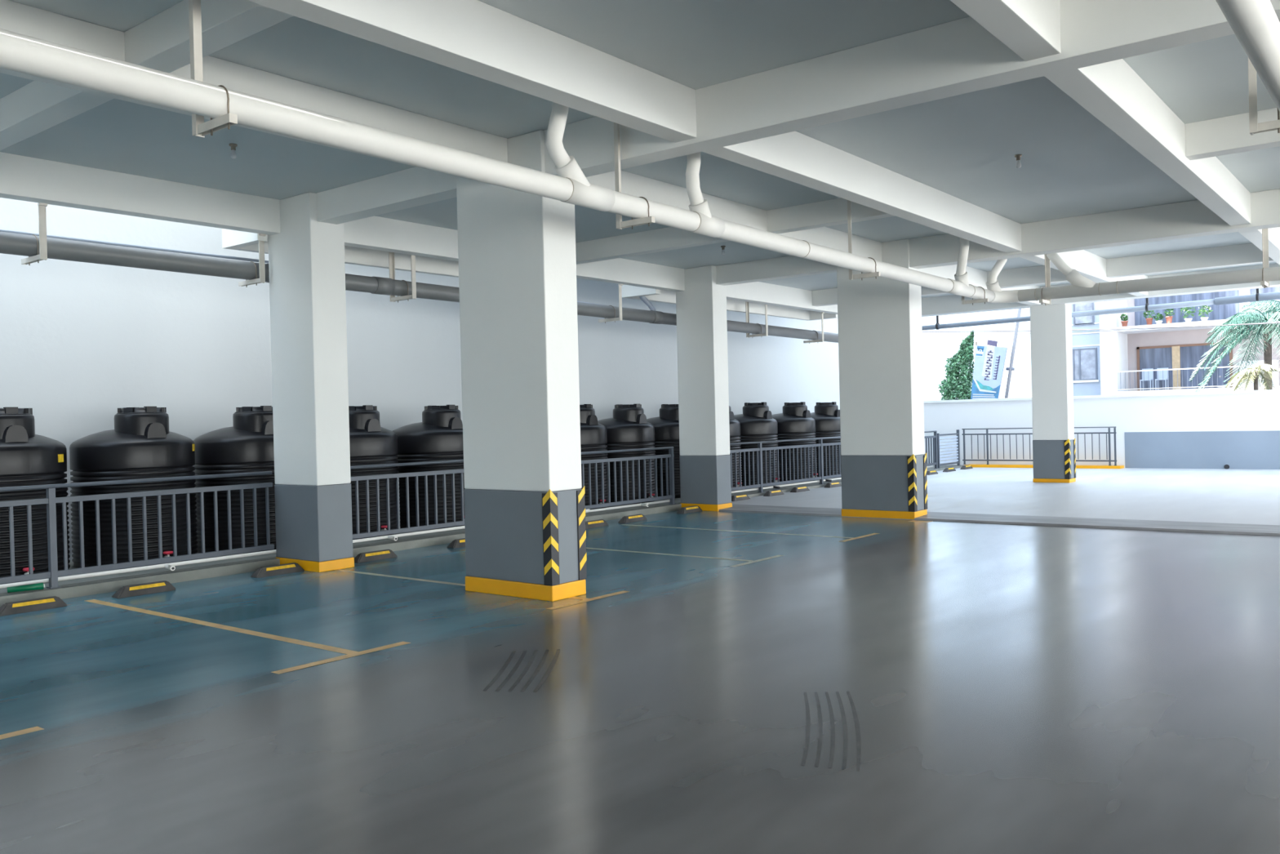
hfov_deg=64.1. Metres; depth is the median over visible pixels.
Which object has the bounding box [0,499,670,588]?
pipe
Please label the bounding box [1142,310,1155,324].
flower pot
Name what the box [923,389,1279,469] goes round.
wall
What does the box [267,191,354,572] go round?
concrete pillar
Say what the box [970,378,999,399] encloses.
print
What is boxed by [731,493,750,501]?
wheel stop
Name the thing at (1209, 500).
pavement
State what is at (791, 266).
ceiling beam
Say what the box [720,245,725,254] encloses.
holder
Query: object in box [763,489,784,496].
wheel stop
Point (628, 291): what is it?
roof canopy
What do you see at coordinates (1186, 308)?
flower pot
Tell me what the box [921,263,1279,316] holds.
ceiling beam
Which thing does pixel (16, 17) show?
ceiling beam
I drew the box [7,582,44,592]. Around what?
hose
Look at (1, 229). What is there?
pipe
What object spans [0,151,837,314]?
ceiling beam
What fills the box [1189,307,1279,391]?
palm tree
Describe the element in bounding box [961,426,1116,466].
railing
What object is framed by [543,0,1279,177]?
ceiling beam
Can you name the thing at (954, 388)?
tree
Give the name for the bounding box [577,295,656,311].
drain pipe
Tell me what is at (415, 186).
ceiling beam
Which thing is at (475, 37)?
ceiling beam
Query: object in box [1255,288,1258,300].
strap
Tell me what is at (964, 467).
wheel stop
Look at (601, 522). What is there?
wheel stop
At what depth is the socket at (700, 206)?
8.68 m
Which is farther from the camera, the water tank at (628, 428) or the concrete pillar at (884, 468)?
the water tank at (628, 428)
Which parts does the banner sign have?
header plate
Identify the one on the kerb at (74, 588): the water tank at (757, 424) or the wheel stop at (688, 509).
the water tank at (757, 424)
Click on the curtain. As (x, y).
(1175, 350)
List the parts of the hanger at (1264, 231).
arm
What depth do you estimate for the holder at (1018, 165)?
10.05 m
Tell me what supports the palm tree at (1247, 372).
on the road
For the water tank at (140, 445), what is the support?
on the kerb at (74, 588)
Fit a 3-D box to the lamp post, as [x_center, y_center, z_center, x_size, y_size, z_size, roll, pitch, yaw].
[12.586,-2.684,34.403,1.442,7.671,0.105,-1,1,38]
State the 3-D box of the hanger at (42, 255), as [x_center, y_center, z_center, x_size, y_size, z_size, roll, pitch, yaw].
[-5.720,-1.806,9.641,0.484,0.537,0.070,-1,1,38]
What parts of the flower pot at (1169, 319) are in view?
pot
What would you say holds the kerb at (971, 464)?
on the pavement
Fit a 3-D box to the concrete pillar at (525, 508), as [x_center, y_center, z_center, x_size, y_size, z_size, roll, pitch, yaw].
[-1.098,-0.522,9.289,1.118,4.059,0.455,-1,1,38]
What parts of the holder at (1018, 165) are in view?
bulb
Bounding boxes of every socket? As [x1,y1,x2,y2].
[554,155,590,186]
[688,199,711,217]
[954,271,968,286]
[986,279,1002,291]
[1065,269,1096,287]
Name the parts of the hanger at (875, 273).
arm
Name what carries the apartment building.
on the road
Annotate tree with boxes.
[937,329,977,399]
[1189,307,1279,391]
[1225,364,1279,391]
[1241,299,1279,345]
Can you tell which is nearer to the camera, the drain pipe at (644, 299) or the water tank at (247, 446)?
the water tank at (247, 446)
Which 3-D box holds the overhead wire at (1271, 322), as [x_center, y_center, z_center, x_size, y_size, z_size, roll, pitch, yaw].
[15.258,-3.290,33.105,15.001,0.698,0.032,-1,1,38]
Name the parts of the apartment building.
pane, pane, window sill, glass pane, balcony rail, panel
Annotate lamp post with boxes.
[1004,308,1021,398]
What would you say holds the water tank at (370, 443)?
on the kerb at (74, 588)
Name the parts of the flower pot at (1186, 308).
pot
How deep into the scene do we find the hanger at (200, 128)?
5.43 m
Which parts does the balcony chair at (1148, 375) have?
backrest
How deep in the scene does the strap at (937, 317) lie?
22.93 m
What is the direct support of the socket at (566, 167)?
attached to the drain pipe at (19, 52)
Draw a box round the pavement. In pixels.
[719,466,1279,535]
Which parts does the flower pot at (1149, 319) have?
pot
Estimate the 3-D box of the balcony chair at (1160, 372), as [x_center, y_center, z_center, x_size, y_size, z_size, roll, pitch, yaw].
[20.661,-1.902,40.475,0.400,0.880,0.440,-1,1,38]
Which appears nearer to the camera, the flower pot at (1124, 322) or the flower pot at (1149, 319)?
the flower pot at (1149, 319)
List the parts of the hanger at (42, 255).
arm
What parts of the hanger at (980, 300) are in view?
arm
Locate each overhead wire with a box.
[922,321,1279,336]
[922,322,1279,332]
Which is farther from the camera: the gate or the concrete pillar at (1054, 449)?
the gate
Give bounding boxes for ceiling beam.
[0,0,293,150]
[0,0,1040,305]
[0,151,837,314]
[248,0,1147,296]
[316,166,457,224]
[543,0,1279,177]
[575,197,895,264]
[715,255,836,285]
[812,265,1067,306]
[908,188,1279,268]
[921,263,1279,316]
[950,0,1279,265]
[1106,243,1275,278]
[1185,107,1279,159]
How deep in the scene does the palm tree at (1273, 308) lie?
35.40 m
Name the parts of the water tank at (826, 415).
lid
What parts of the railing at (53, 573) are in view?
post, rail, rail, rail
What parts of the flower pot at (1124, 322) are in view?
pot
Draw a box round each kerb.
[0,464,963,606]
[731,466,933,493]
[964,463,1124,468]
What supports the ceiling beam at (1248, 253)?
attached to the ceiling
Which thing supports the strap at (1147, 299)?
attached to the ceiling beam at (944, 304)
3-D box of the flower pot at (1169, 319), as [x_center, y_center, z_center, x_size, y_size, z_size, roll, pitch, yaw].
[20.554,-4.350,39.666,0.406,0.671,0.376,-1,0,-5]
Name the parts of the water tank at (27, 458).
lid, valve handle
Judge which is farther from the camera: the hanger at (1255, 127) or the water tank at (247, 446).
the water tank at (247, 446)
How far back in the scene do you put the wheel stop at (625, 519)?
15.46 m
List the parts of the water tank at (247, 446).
lid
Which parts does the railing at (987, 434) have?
post, post, rail, rail, rail, post, post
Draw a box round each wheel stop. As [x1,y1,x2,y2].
[0,595,66,616]
[111,580,176,598]
[250,562,303,577]
[354,549,397,563]
[447,537,465,548]
[585,519,608,528]
[617,514,647,523]
[676,505,702,514]
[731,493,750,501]
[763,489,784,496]
[790,485,809,492]
[824,481,841,488]
[926,470,937,475]
[942,466,955,471]
[960,464,973,469]
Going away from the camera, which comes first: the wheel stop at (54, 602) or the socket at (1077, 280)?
the wheel stop at (54, 602)
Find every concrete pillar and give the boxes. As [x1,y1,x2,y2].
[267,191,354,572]
[456,129,586,601]
[675,265,732,511]
[836,239,927,519]
[1030,303,1075,482]
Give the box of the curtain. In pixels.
[1171,346,1181,389]
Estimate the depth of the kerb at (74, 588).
11.05 m
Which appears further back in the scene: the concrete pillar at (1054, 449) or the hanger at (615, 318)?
the concrete pillar at (1054, 449)
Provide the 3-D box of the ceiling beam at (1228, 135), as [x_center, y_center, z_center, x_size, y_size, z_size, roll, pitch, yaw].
[8.365,-2.620,6.451,8.795,0.290,0.200,-1,1,38]
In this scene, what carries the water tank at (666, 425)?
on the kerb at (74, 588)
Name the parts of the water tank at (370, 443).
lid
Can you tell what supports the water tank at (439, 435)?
on the kerb at (74, 588)
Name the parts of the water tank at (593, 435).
lid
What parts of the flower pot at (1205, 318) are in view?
pot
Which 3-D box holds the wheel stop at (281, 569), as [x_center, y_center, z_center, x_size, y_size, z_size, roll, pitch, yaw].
[-3.851,1.516,10.868,0.140,0.095,0.565,-1,1,38]
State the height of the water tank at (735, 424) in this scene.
1.722 m
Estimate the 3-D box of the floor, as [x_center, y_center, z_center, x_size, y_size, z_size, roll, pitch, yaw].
[3.623,1.518,2.291,23.200,0.152,20.020,-1,1,38]
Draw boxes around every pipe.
[0,28,1279,302]
[0,228,268,263]
[0,231,838,342]
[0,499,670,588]
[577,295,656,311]
[921,291,1279,330]
[1215,0,1279,111]
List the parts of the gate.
slat panel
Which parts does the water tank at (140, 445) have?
lid, valve handle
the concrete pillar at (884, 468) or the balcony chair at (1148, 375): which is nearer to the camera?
the concrete pillar at (884, 468)
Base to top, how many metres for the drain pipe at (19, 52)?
1.075 m
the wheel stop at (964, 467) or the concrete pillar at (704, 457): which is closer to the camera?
the concrete pillar at (704, 457)
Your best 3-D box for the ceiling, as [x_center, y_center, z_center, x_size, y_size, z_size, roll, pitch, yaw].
[3.593,-2.954,7.215,17.220,0.600,27.900,-1,1,38]
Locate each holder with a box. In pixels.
[228,142,237,159]
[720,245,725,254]
[1014,154,1022,168]
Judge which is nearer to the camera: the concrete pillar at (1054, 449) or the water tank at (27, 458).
the water tank at (27, 458)
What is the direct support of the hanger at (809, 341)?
attached to the ceiling beam at (23, 178)
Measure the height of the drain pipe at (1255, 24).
0.196 m
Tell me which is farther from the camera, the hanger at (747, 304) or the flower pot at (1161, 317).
the flower pot at (1161, 317)
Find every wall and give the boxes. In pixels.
[0,197,839,559]
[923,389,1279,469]
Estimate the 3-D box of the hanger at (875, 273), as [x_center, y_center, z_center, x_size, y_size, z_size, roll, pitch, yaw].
[2.471,-2.144,11.347,0.384,1.026,0.070,-1,1,38]
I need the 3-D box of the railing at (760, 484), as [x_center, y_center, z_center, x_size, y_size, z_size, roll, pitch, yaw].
[4.252,0.693,22.015,0.090,0.974,10.910,-1,1,38]
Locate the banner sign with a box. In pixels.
[970,339,1007,399]
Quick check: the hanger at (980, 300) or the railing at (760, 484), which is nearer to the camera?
the hanger at (980, 300)
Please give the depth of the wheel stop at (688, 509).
16.73 m
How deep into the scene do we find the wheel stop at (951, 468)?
25.58 m
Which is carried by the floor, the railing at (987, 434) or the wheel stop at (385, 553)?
the wheel stop at (385, 553)
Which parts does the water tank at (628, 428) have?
lid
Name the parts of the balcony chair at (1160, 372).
backrest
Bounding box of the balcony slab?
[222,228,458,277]
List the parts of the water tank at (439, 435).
lid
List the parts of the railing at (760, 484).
post, post, rail, rail, rail, post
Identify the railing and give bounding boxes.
[0,471,274,588]
[350,446,675,538]
[729,430,938,492]
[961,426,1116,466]
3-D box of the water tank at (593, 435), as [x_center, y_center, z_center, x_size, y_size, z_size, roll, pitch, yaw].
[-1.165,0.489,17.067,1.258,1.722,1.258,-1,0,-7]
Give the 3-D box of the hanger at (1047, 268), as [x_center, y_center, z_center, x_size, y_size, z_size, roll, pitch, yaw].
[5.615,-2.223,14.194,0.070,1.066,0.384,-1,1,38]
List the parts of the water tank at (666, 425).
lid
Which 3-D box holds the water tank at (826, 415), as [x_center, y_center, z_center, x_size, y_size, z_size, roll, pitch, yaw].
[4.169,0.288,23.823,1.258,1.722,1.258,-1,0,-7]
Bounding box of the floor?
[0,510,1279,853]
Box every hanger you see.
[21,202,47,265]
[188,0,237,137]
[238,233,266,287]
[388,251,416,302]
[598,284,622,323]
[613,122,655,229]
[745,301,768,337]
[803,311,824,343]
[847,200,880,279]
[961,286,988,305]
[1039,253,1050,305]
[1248,57,1279,134]
[1260,228,1269,288]
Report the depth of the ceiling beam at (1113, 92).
7.61 m
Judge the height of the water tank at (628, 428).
1.722 m
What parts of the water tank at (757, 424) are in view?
lid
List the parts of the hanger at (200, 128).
arm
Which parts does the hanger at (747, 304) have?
arm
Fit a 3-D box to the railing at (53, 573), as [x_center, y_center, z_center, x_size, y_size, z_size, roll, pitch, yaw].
[-5.502,1.026,9.661,0.090,0.974,4.500,-1,1,38]
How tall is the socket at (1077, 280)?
0.368 m
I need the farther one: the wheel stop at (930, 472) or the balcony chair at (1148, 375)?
the balcony chair at (1148, 375)
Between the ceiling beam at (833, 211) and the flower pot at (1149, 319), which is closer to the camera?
the ceiling beam at (833, 211)
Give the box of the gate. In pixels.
[937,429,959,468]
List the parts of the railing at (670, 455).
rail, rail, rail, post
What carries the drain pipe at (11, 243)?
hanging from the hanger at (42, 255)
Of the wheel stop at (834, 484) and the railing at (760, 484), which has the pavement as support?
the wheel stop at (834, 484)
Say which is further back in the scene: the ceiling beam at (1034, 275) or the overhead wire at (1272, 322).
the overhead wire at (1272, 322)
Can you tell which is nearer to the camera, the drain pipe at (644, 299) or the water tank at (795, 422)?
the drain pipe at (644, 299)
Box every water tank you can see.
[0,407,70,584]
[69,406,197,568]
[193,405,275,553]
[348,404,399,539]
[392,404,465,528]
[579,404,608,509]
[597,403,655,504]
[646,404,680,497]
[728,405,742,490]
[733,401,777,486]
[772,401,817,481]
[810,401,841,476]
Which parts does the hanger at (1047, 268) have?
arm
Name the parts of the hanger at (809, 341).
arm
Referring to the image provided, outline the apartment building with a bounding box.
[1071,286,1279,395]
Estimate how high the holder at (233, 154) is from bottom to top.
0.130 m
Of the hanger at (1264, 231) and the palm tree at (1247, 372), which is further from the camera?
the palm tree at (1247, 372)
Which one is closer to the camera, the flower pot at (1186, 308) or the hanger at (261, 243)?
the hanger at (261, 243)
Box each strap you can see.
[935,315,939,329]
[1145,297,1149,311]
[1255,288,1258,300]
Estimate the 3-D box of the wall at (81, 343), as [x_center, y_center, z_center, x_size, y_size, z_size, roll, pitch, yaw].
[-5.205,-9.354,13.798,0.300,22.150,39.600,-1,1,38]
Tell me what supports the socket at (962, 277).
attached to the drain pipe at (19, 52)
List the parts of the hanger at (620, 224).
arm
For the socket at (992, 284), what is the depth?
14.35 m
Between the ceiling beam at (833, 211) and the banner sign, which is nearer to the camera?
the ceiling beam at (833, 211)
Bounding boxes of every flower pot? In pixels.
[1120,313,1128,326]
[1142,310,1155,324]
[1153,312,1164,324]
[1163,308,1174,323]
[1179,306,1195,321]
[1197,305,1213,320]
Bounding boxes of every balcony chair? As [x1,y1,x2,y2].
[1139,368,1153,390]
[1155,367,1168,390]
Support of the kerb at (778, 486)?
on the kerb at (74, 588)
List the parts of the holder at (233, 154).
bulb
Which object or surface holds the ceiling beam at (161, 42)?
attached to the ceiling
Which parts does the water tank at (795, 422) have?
lid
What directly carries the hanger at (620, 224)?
hanging from the ceiling
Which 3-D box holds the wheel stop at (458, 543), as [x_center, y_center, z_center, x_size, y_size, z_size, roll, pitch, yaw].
[-2.200,1.459,12.992,0.140,0.095,0.565,-1,1,38]
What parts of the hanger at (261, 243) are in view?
arm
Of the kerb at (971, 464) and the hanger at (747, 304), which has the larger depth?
the kerb at (971, 464)
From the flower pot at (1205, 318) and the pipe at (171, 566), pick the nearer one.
the pipe at (171, 566)
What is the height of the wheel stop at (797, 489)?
0.095 m
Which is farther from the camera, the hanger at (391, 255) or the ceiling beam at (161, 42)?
the hanger at (391, 255)
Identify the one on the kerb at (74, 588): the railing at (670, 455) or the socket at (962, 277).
the railing at (670, 455)
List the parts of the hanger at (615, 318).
arm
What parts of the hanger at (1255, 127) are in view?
arm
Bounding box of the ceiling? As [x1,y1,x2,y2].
[0,0,1279,297]
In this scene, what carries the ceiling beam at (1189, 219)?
attached to the ceiling
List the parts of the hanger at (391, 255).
arm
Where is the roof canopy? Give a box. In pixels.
[621,284,837,320]
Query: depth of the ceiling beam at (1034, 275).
18.18 m
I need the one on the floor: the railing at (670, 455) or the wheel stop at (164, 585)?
the wheel stop at (164, 585)
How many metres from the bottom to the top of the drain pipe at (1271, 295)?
0.294 m
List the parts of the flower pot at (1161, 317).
pot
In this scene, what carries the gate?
on the kerb at (74, 588)

